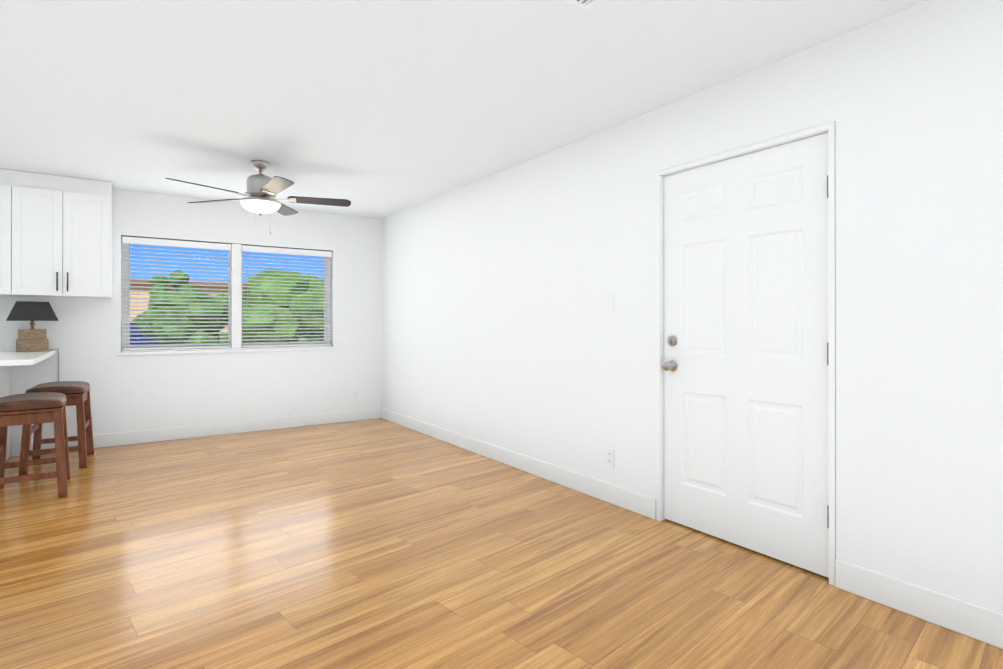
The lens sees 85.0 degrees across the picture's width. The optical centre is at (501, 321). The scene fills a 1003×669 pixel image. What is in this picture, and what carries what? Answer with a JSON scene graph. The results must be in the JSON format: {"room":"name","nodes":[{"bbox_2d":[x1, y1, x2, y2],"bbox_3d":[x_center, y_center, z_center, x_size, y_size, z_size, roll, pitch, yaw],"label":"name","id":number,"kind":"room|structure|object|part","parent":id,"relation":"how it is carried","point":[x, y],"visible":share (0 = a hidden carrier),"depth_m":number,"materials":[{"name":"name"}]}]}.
{"room":"living room","nodes":[
{"label":"living room","id":0,"kind":"room"},
{"bbox_2d":[0,189,381,456],"bbox_3d":[-4.205,-0.037,4.888,6.557,2.430,0.150,0,0,-35],"label":"wall","id":1,"kind":"structure","parent":0,"point":[135,392],"depth_m":5.64,"materials":[{"name":"white paint"}]},
{"bbox_2d":[0,169,11,295],"bbox_3d":[-4.404,-0.734,4.455,0.667,1.032,0.333,0,0,-35],"label":"upper cabinet","id":2,"kind":"object","parent":1,"relation":"attached to","point":[5,175],"depth_m":4.49,"materials":[{"name":"white wood"}]},
{"bbox_2d":[12,170,111,297],"bbox_3d":[-3.855,-0.733,4.834,0.675,1.032,0.333,0,0,-35],"label":"upper cabinet","id":3,"kind":"object","parent":1,"relation":"attached to","point":[55,236],"depth_m":4.69,"materials":[{"name":"white wood"}]},
{"bbox_2d":[10,408,380,456],"bbox_3d":[-2.866,1.117,5.710,3.388,0.125,0.014,0,0,-35],"label":"baseboard","id":4,"kind":"structure","parent":1,"relation":"attached to","point":[144,436],"depth_m":5.64,"materials":[{"name":"white wood"}]},
{"bbox_2d":[121,236,331,350],"bbox_3d":[-2.826,-0.260,5.832,2.014,1.114,0.115,0,0,-35],"label":"window blinds","id":5,"kind":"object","parent":1,"relation":"in","point":[126,318],"depth_m":5.70,"materials":[{"name":"white plastic"}]},
{"bbox_2d":[129,243,129,314],"bbox_3d":[-3.568,-0.401,5.245,0.007,0.690,0.008,0,0,-35],"label":"blind cord","id":6,"kind":"object","parent":5,"relation":"hanging from","point":[129,243],"depth_m":5.24,"materials":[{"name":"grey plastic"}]},
{"bbox_2d":[179,247,179,337],"bbox_3d":[-3.234,-0.253,5.494,0.002,1.026,0.002,0,0,-35],"label":"blind cord","id":7,"kind":"object","parent":5,"relation":"hanging from","point":[179,289],"depth_m":5.49,"materials":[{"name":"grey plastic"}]},
{"bbox_2d":[247,251,247,315],"bbox_3d":[-2.711,-0.400,5.837,0.007,0.690,0.008,0,0,-35],"label":"blind cord","id":8,"kind":"object","parent":5,"relation":"hanging from","point":[247,251],"depth_m":5.83,"materials":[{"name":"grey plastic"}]},
{"bbox_2d":[288,254,288,344],"bbox_3d":[-2.371,-0.251,6.090,0.002,1.026,0.002,0,0,-35],"label":"blind cord","id":9,"kind":"object","parent":5,"relation":"hanging from","point":[288,254],"depth_m":6.09,"materials":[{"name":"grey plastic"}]},
{"bbox_2d":[117,244,335,355],"bbox_3d":[-2.802,-0.244,5.798,2.080,1.144,0.096,0,0,-35],"label":"window frames","id":10,"kind":"structure","parent":1,"relation":"attached to","point":[236,298],"depth_m":5.77,"materials":[{"name":"white wood"}]},
{"bbox_2d":[0,0,927,218],"bbox_3d":[-1.577,-1.320,1.217,6.707,0.120,9.183,0,0,-35],"label":"ceiling","id":11,"kind":"structure","parent":0,"point":[379,109],"depth_m":2.86,"materials":[{"name":"white paint"}]},
{"bbox_2d":[165,160,350,234],"bbox_3d":[-1.868,-0.967,4.285,1.322,0.571,1.282,0,0,-35],"label":"fan","id":12,"kind":"object","parent":11,"relation":"hanging from","point":[262,192],"visible":1,"depth_m":4.25,"materials":[{"name":"silver metal"}]},
{"bbox_3d":[-1.902,-0.967,4.320,0.308,0.571,0.308,0,0,-35],"label":"motor","id":13,"kind":"part","parent":12,"relation":"part of","materials":[{"name":"grey metal"}]},
{"bbox_3d":[-1.902,-0.891,4.320,0.292,0.076,0.292,0,0,-35],"label":"lamp shade","id":14,"kind":"part","parent":12,"relation":"part of","materials":[{"name":"white glass"}]},
{"bbox_2d":[564,0,600,9],"bbox_3d":[0.301,-1.253,1.983,0.316,0.009,0.316,0,0,-35],"label":"ceiling vent","id":15,"kind":"object","parent":11,"relation":"in","point":[585,4],"visible":1,"depth_m":2.15,"materials":[{"name":"white metal"}]},
{"bbox_2d":[0,418,1002,668],"bbox_3d":[-1.577,1.230,1.211,6.707,0.120,9.183,0,0,-35],"label":"floor","id":16,"kind":"structure","parent":0,"point":[372,544],"depth_m":2.51,"materials":[{"name":"brown wood"}]},
{"bbox_2d":[0,350,55,460],"bbox_3d":[-3.973,0.717,4.034,0.950,0.918,1.509,0,0,-35],"label":"countertop","id":17,"kind":"structure","parent":16,"relation":"on","point":[8,359],"depth_m":4.38,"materials":[{"name":"white stone"}]},
{"bbox_2d":[6,301,58,380],"bbox_3d":[-4.022,0.346,4.711,0.365,1.025,0.284,0,0,-43],"label":"table lamp","id":18,"kind":"object","parent":17,"relation":"on","point":[32,339],"visible":0.9,"depth_m":4.62,"materials":[{"name":"brown wood"}]},
{"bbox_3d":[-4.008,-0.085,4.675,0.336,0.163,0.208,0,0,-43],"label":"lamp shade","id":19,"kind":"part","parent":18,"relation":"part of","materials":[{"name":"grey fabric"}]},
{"bbox_3d":[-4.013,0.551,4.829,0.192,0.616,0.123,0,0,-43],"label":"cord","id":20,"kind":"part","parent":18,"relation":"part of","materials":[{"name":"grey plastic"}]},
{"bbox_2d":[0,392,69,497],"bbox_3d":[-3.234,0.846,3.755,0.418,0.660,0.558,0,0,-37],"label":"stool","id":21,"kind":"object","parent":16,"relation":"on","point":[32,408],"visible":1,"depth_m":3.64,"materials":[{"name":"brown wood"}]},
{"bbox_3d":[-3.234,0.548,3.755,0.382,0.066,0.502,0,0,-37],"label":"seat","id":22,"kind":"part","parent":21,"relation":"part of","materials":[{"name":"brown leather"}]},
{"bbox_2d":[18,381,93,474],"bbox_3d":[-3.651,0.847,4.517,0.418,0.660,0.558,0,0,-32],"label":"stool","id":23,"kind":"object","parent":16,"relation":"on","point":[77,393],"visible":0.81,"depth_m":4.39,"materials":[{"name":"brown wood"}]},
{"bbox_3d":[-3.651,0.550,4.518,0.382,0.066,0.502,0,0,-32],"label":"seat","id":24,"kind":"part","parent":23,"relation":"part of","materials":[{"name":"brown leather"}]},
{"bbox_2d":[382,0,1002,612],"bbox_3d":[1.121,-0.041,3.077,0.150,2.430,9.183,0,0,-35],"label":"wall","id":25,"kind":"structure","parent":0,"point":[502,328],"depth_m":2.41,"materials":[{"name":"white paint"}]},
{"bbox_2d":[606,448,613,467],"bbox_3d":[0.701,0.883,3.543,0.008,0.116,0.070,0,0,-35],"label":"electrical outlet","id":26,"kind":"object","parent":25,"relation":"attached to","point":[609,457],"visible":1,"depth_m":3.54,"materials":[{"name":"white plastic"}]},
{"bbox_2d":[606,293,613,310],"bbox_3d":[0.699,-0.125,3.544,0.012,0.116,0.070,0,0,-35],"label":"switch plate","id":27,"kind":"object","parent":25,"relation":"attached to","point":[609,301],"visible":1,"depth_m":3.54,"materials":[{"name":"white plastic"}]},
{"bbox_2d":[381,408,1002,648],"bbox_3d":[1.053,1.111,3.028,0.014,0.125,8.883,0,0,-35],"label":"baseboard","id":28,"kind":"structure","parent":25,"relation":"attached to","point":[977,622],"depth_m":2.35,"materials":[{"name":"white wood"}]},
{"bbox_2d":[656,122,835,585],"bbox_3d":[1.242,0.145,2.861,0.116,2.058,0.986,0,0,-35],"label":"door frame","id":29,"kind":"structure","parent":25,"relation":"attached to","point":[829,128],"depth_m":2.62,"materials":[{"name":"white wood"}]},
{"bbox_2d":[664,132,828,577],"bbox_3d":[1.236,0.153,2.854,0.058,2.017,0.932,0,0,-35],"label":"door","id":30,"kind":"structure","parent":25,"relation":"in","point":[746,423],"depth_m":2.78,"materials":[{"name":"white wood"}]},
{"bbox_2d":[662,335,676,370],"bbox_3d":[0.966,0.187,3.159,0.071,0.210,0.066,0,0,-35],"label":"door knob","id":31,"kind":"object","parent":30,"relation":"attached to","point":[670,365],"depth_m":3.15,"materials":[{"name":"grey metal"}]},
{"bbox_3d":[1.490,0.138,2.474,0.046,1.590,0.018,0,0,-35],"label":"door hinge","id":32,"kind":"part","parent":30,"relation":"part of","materials":[{"name":"white metal"}]},
{"label":"outside","id":33,"kind":"structure","parent":0,"visible":0},
{"bbox_3d":[-23.731,1.702,60.389,150.000,0.200,113.347,0,0,-35],"label":"ground","id":34,"kind":"structure","parent":33,"visible":0},
{"bbox_2d":[149,270,194,293],"bbox_3d":[-16.420,-0.518,27.267,2.033,4.092,2.039,0,0,-35],"label":"tree","id":35,"kind":"object","parent":34,"relation":"on","point":[172,282],"depth_m":27.09,"materials":[{"name":"green plant"}]},
{"bbox_2d":[132,289,227,343],"bbox_3d":[-8.914,0.294,15.595,2.720,2.416,2.865,0,0,-35],"label":"tree","id":36,"kind":"object","parent":34,"relation":"on","point":[183,312],"depth_m":14.63,"materials":[{"name":"green plant"}]},
{"bbox_2d":[130,278,246,331],"bbox_3d":[-11.867,-0.375,41.453,52.800,3.830,10.800,0,0,-35],"label":"house","id":37,"kind":"structure","parent":34,"relation":"on","point":[148,300],"depth_m":30.06,"materials":[{"name":"beige"}]},
{"bbox_2d":[219,334,227,342],"bbox_3d":[-8.906,0.987,18.567,2.683,1.554,2.750,0,0,-35],"label":"tree","id":38,"kind":"object","parent":34,"relation":"on","point":[221,338],"depth_m":17.94,"materials":[{"name":"green plant"}]},
{"bbox_2d":[226,269,323,341],"bbox_3d":[-5.052,0.084,13.978,3.667,2.828,3.740,0,0,-35],"label":"tree","id":39,"kind":"object","parent":34,"relation":"on","point":[280,296],"depth_m":12.62,"materials":[{"name":"green plant"}]},
{"bbox_3d":[-2.663,1.523,29.880,150.000,0.019,7.500,0,0,-35],"label":"street","id":40,"kind":"object","parent":34,"relation":"on","visible":0},
{"bbox_2d":[130,323,160,344],"bbox_3d":[-13.481,0.746,19.677,4.400,1.472,1.800,0,0,-35],"label":"car","id":41,"kind":"object","parent":40,"relation":"on","point":[144,339],"depth_m":19.22,"materials":[{"name":"blue metal"}]}
]}

